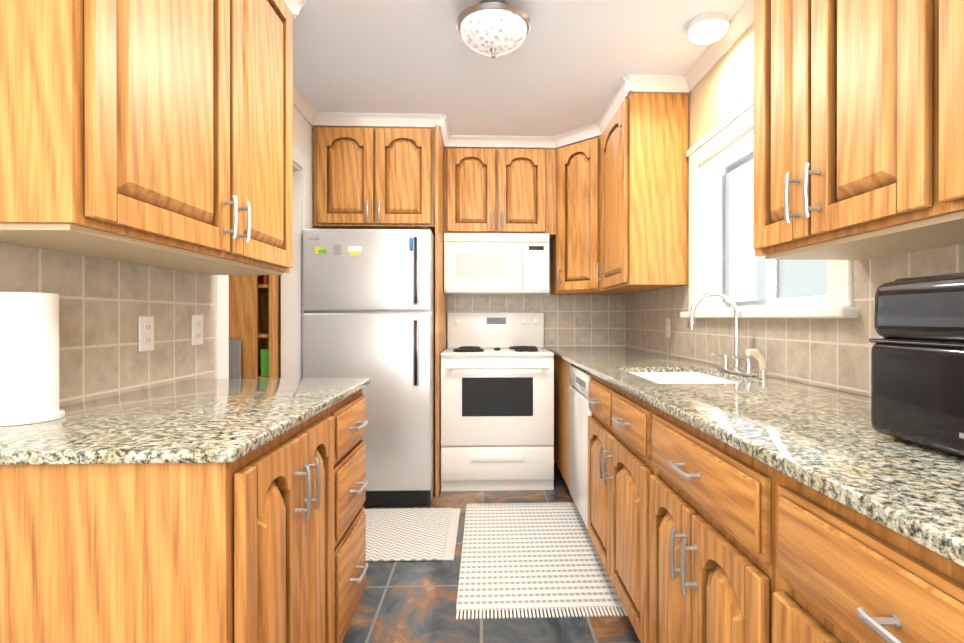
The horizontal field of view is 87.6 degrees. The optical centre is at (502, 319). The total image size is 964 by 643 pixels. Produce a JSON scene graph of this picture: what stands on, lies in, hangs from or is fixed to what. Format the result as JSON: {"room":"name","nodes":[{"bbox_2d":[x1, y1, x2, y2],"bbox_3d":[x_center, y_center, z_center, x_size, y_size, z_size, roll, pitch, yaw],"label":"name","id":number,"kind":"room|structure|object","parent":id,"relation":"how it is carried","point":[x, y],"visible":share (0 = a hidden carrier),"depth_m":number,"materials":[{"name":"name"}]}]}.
{"room":"kitchen","nodes":[
{"label":"kitchen","id":0,"kind":"room"},
{"bbox_2d":[293,106,318,228],"bbox_3d":[-1.220,-0.083,1.333,0.120,2.450,5.440,0,0,-2],"label":"wall","id":1,"kind":"structure","parent":0,"point":[302,129],"depth_m":3.14,"materials":[{"name":"white paint"}]},
{"bbox_2d":[0,242,215,406],"bbox_3d":[-1.160,0.019,1.451,0.008,0.454,1.230,0,0,-2],"label":"backsplash","id":2,"kind":"structure","parent":1,"relation":"attached to","point":[104,304],"depth_m":1.50,"materials":[{"name":"tile"}]},
{"bbox_2d":[138,316,153,351],"bbox_3d":[-1.157,0.047,1.636,0.010,0.116,0.072,0,0,-2],"label":"electrical outlet","id":3,"kind":"object","parent":2,"relation":"attached to","point":[146,332],"visible":1,"depth_m":1.63,"materials":[{"name":"white plastic"}]},
{"bbox_2d":[192,315,202,345],"bbox_3d":[-1.167,0.041,1.925,0.010,0.116,0.072,0,0,-2],"label":"electrical outlet","id":4,"kind":"object","parent":2,"relation":"attached to","point":[197,329],"visible":1,"depth_m":1.92,"materials":[{"name":"white plastic"}]},
{"bbox_2d":[0,0,292,274],"bbox_3d":[-0.971,-0.707,1.501,0.371,1.062,1.080,0,0,-2],"label":"upper cabinet","id":5,"kind":"object","parent":1,"relation":"attached to","point":[157,133],"visible":1,"depth_m":1.19,"materials":[{"name":"brown wood"}]},
{"bbox_2d":[216,145,308,378],"bbox_3d":[-1.256,0.070,2.603,0.136,2.140,1.080,0,0,-2],"label":"door frame","id":6,"kind":"structure","parent":1,"relation":"attached to","point":[292,311],"depth_m":3.04,"materials":[{"name":"white"}]},
{"bbox_2d":[313,125,446,496],"bbox_3d":[-0.825,-0.052,3.567,0.805,2.380,0.759,0,0,-2],"label":"upper cabinet","id":7,"kind":"object","parent":1,"relation":"attached to","point":[378,177],"visible":1,"depth_m":3.23,"materials":[{"name":"brown wood"}]},
{"bbox_2d":[284,0,753,148],"bbox_3d":[-0.035,-1.273,1.207,2.300,0.068,4.930,0,0,-2],"label":"crown molding","id":8,"kind":"structure","parent":1,"relation":"attached to","point":[741,22],"depth_m":3.18,"materials":[{"name":"white paint"}]},
{"bbox_2d":[342,462,640,642],"bbox_3d":[-0.726,1.172,1.353,3.910,0.060,5.440,0,0,-2],"label":"floor","id":9,"kind":"structure","parent":0,"point":[408,601],"depth_m":1.95,"materials":[{"name":"tile"}]},
{"bbox_2d":[0,389,367,642],"bbox_3d":[-0.801,0.697,1.389,0.701,0.891,1.000,0,0,-2],"label":"base cabinet","id":10,"kind":"object","parent":9,"relation":"on","point":[265,543],"visible":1,"depth_m":0.90,"materials":[{"name":"brown wood"}]},
{"bbox_2d":[0,378,369,464],"bbox_3d":[-0.819,0.238,1.388,0.665,0.024,1.050,0,0,-2],"label":"countertop","id":11,"kind":"structure","parent":10,"relation":"on","point":[210,421],"depth_m":1.09,"materials":[{"name":"stone"}]},
{"bbox_2d":[0,292,64,425],"bbox_3d":[-1.075,0.083,1.128,0.140,0.286,0.140,0,0,-2],"label":"paper towel roll","id":12,"kind":"object","parent":11,"relation":"on","point":[29,357],"visible":1,"depth_m":1.09,"materials":[{"name":"white paper"}]},
{"bbox_2d":[229,275,280,378],"bbox_3d":[-1.620,0.089,3.126,0.525,2.100,0.470,0,0,-2],"label":"bookcase","id":13,"kind":"object","parent":9,"relation":"on","point":[254,326],"visible":0.23,"depth_m":2.93,"materials":[{"name":"brown wood"}]},
{"bbox_2d":[303,227,434,506],"bbox_3d":[-0.827,0.291,3.419,0.766,1.695,0.900,0,0,-2],"label":"refrigerator","id":14,"kind":"object","parent":9,"relation":"on","point":[369,301],"visible":0.83,"depth_m":3.02,"materials":[{"name":"silver metal"}]},
{"bbox_2d":[364,508,459,561],"bbox_3d":[-0.699,1.134,2.674,0.915,0.010,0.640,0,0,-2],"label":"rug","id":15,"kind":"object","parent":9,"relation":"on","point":[411,534],"visible":0.4,"depth_m":2.64,"materials":[{"name":"white fabric"}]},
{"bbox_2d":[440,312,553,490],"bbox_3d":[-0.042,0.543,3.606,0.752,1.190,0.710,0,0,-2],"label":"range","id":16,"kind":"object","parent":9,"relation":"on","point":[497,401],"visible":1,"depth_m":3.31,"materials":[{"name":"white metal"}]},
{"bbox_2d":[456,502,626,619],"bbox_3d":[0.139,1.134,2.508,0.678,0.010,1.180,0,0,-2],"label":"rug","id":17,"kind":"object","parent":9,"relation":"on","point":[544,557],"visible":0.98,"depth_m":2.30,"materials":[{"name":"white fabric"}]},
{"bbox_2d":[569,364,590,528],"bbox_3d":[0.691,0.702,2.707,0.584,0.875,0.550,0,0,-2],"label":"dishwasher","id":18,"kind":"object","parent":9,"relation":"on","point":[579,409],"visible":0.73,"depth_m":2.64,"materials":[{"name":"white metal"}]},
{"bbox_2d":[554,354,673,513],"bbox_3d":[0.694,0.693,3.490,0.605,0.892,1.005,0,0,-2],"label":"base cabinet","id":19,"kind":"object","parent":9,"relation":"on","point":[613,420],"depth_m":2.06,"materials":[{"name":"brown wood"}]},
{"bbox_2d":[546,347,963,566],"bbox_3d":[0.753,0.238,1.407,0.630,0.024,5.170,0,0,-2],"label":"countertop","id":20,"kind":"structure","parent":19,"relation":"on","point":[835,445],"depth_m":0.96,"materials":[{"name":"stone"}]},
{"bbox_2d":[629,372,738,383],"bbox_3d":[0.731,0.345,2.062,0.414,0.191,0.624,0,0,-2],"label":"sink basin","id":21,"kind":"object","parent":20,"relation":"in","point":[658,377],"depth_m":2.36,"materials":[{"name":"white ceramic"}]},
{"bbox_2d":[688,292,767,378],"bbox_3d":[0.893,0.054,2.043,0.232,0.339,0.358,0,0,-2],"label":"faucet","id":22,"kind":"object","parent":20,"relation":"on","point":[748,369],"visible":1,"depth_m":2.09,"materials":[{"name":"silver metal"}]},
{"bbox_2d":[869,272,963,456],"bbox_3d":[0.877,0.075,0.798,0.316,0.303,0.385,0,0,-2],"label":"toaster oven","id":23,"kind":"object","parent":20,"relation":"on","point":[917,373],"visible":1,"depth_m":0.86,"materials":[{"name":"black plastic"}]},
{"bbox_2d":[638,398,753,642],"bbox_3d":[0.761,0.697,1.218,0.628,0.892,0.660,0,0,-2],"label":"base cabinet","id":24,"kind":"object","parent":9,"relation":"on","point":[697,535],"depth_m":1.18,"materials":[{"name":"brown wood"}]},
{"bbox_2d":[754,458,963,642],"bbox_3d":[0.784,0.698,0.569,0.628,0.892,0.640,0,0,-2],"label":"base cabinet","id":25,"kind":"object","parent":9,"relation":"on","point":[825,571],"depth_m":0.71,"materials":[{"name":"brown wood"}]},
{"bbox_2d":[292,0,745,148],"bbox_3d":[-0.726,-1.338,1.348,3.910,0.060,5.440,0,0,-2],"label":"ceiling","id":26,"kind":"structure","parent":0,"point":[565,66],"depth_m":2.53,"materials":[{"name":"white paint"}]},
{"bbox_2d":[456,0,530,58],"bbox_3d":[-0.037,-1.205,2.122,0.320,0.208,0.320,0,0,-2],"label":"ceiling light","id":27,"kind":"object","parent":26,"relation":"attached to","point":[493,29],"visible":1,"depth_m":2.04,"materials":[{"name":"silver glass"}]},
{"bbox_2d":[687,12,728,44],"bbox_3d":[0.910,-1.272,2.225,0.172,0.075,0.172,0,0,-2],"label":"ceiling light","id":28,"kind":"object","parent":26,"relation":"attached to","point":[707,28],"visible":1,"depth_m":2.18,"materials":[{"name":"white glass"}]},
{"bbox_2d":[627,24,870,397],"bbox_3d":[1.153,-0.083,1.415,0.150,2.450,5.440,0,0,-2],"label":"wall","id":29,"kind":"structure","parent":0,"point":[721,90],"depth_m":2.38,"materials":[{"name":"white paint"}]},
{"bbox_2d":[444,147,555,240],"bbox_3d":[-0.021,-0.930,3.778,0.813,0.625,0.389,0,0,-2],"label":"upper cabinet","id":30,"kind":"object","parent":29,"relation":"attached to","point":[499,190],"visible":1,"depth_m":3.63,"materials":[{"name":"brown wood"}]},
{"bbox_2d":[444,233,548,294],"bbox_3d":[-0.046,-0.403,3.755,0.751,0.420,0.420,0,0,-2],"label":"microwave","id":31,"kind":"object","parent":30,"relation":"attached to","point":[496,263],"visible":1,"depth_m":3.57,"materials":[{"name":"white"}]},
{"bbox_2d":[447,241,623,348],"bbox_3d":[0.266,-0.013,3.982,1.405,1.300,0.008,0,0,-2],"label":"backsplash","id":32,"kind":"structure","parent":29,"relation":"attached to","point":[569,320],"depth_m":3.99,"materials":[{"name":"tile"}]},
{"bbox_2d":[550,136,645,294],"bbox_3d":[0.690,-0.717,3.695,0.599,1.050,0.606,0,0,-2],"label":"upper cabinet","id":33,"kind":"object","parent":29,"relation":"attached to","point":[575,250],"visible":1,"depth_m":3.51,"materials":[{"name":"brown wood"}]},
{"bbox_2d":[597,92,687,290],"bbox_3d":[0.820,-0.716,3.074,0.381,1.050,0.640,0,0,-2],"label":"upper cabinet","id":34,"kind":"object","parent":29,"relation":"attached to","point":[644,194],"visible":1,"depth_m":2.76,"materials":[{"name":"brown wood"}]},
{"bbox_2d":[680,95,857,317],"bbox_3d":[1.098,-0.460,2.133,0.210,0.912,1.250,0,0,-2],"label":"window","id":35,"kind":"structure","parent":29,"relation":"in","point":[705,229],"depth_m":2.38,"materials":[{"name":"white"}]},
{"bbox_2d":[624,244,963,396],"bbox_3d":[1.074,-0.008,1.413,0.008,1.300,5.200,0,0,-2],"label":"backsplash","id":36,"kind":"structure","parent":29,"relation":"attached to","point":[831,353],"depth_m":1.79,"materials":[{"name":"tile"}]},
{"bbox_2d":[666,319,670,337],"bbox_3d":[1.008,0.054,3.062,0.010,0.116,0.072,0,0,-2],"label":"electrical outlet","id":37,"kind":"object","parent":36,"relation":"attached to","point":[668,328],"visible":1,"depth_m":3.05,"materials":[{"name":"white plastic"}]},
{"bbox_2d":[753,0,907,259],"bbox_3d":[0.905,-0.713,1.332,0.334,1.050,0.348,0,0,-2],"label":"upper cabinet","id":38,"kind":"object","parent":29,"relation":"attached to","point":[767,13],"depth_m":1.41,"materials":[{"name":"brown wood"}]},
{"bbox_2d":[781,0,963,251],"bbox_3d":[0.914,-0.712,1.053,0.334,1.050,0.471,0,0,-2],"label":"upper cabinet","id":39,"kind":"object","parent":29,"relation":"attached to","point":[858,129],"depth_m":1.15,"materials":[{"name":"brown wood"}]},
{"bbox_2d":[881,0,963,231],"bbox_3d":[0.934,-0.711,0.496,0.334,1.050,0.936,0,0,-2],"label":"upper cabinet","id":40,"kind":"object","parent":29,"relation":"attached to","point":[922,41],"depth_m":0.91,"materials":[{"name":"brown wood"}]}
]}

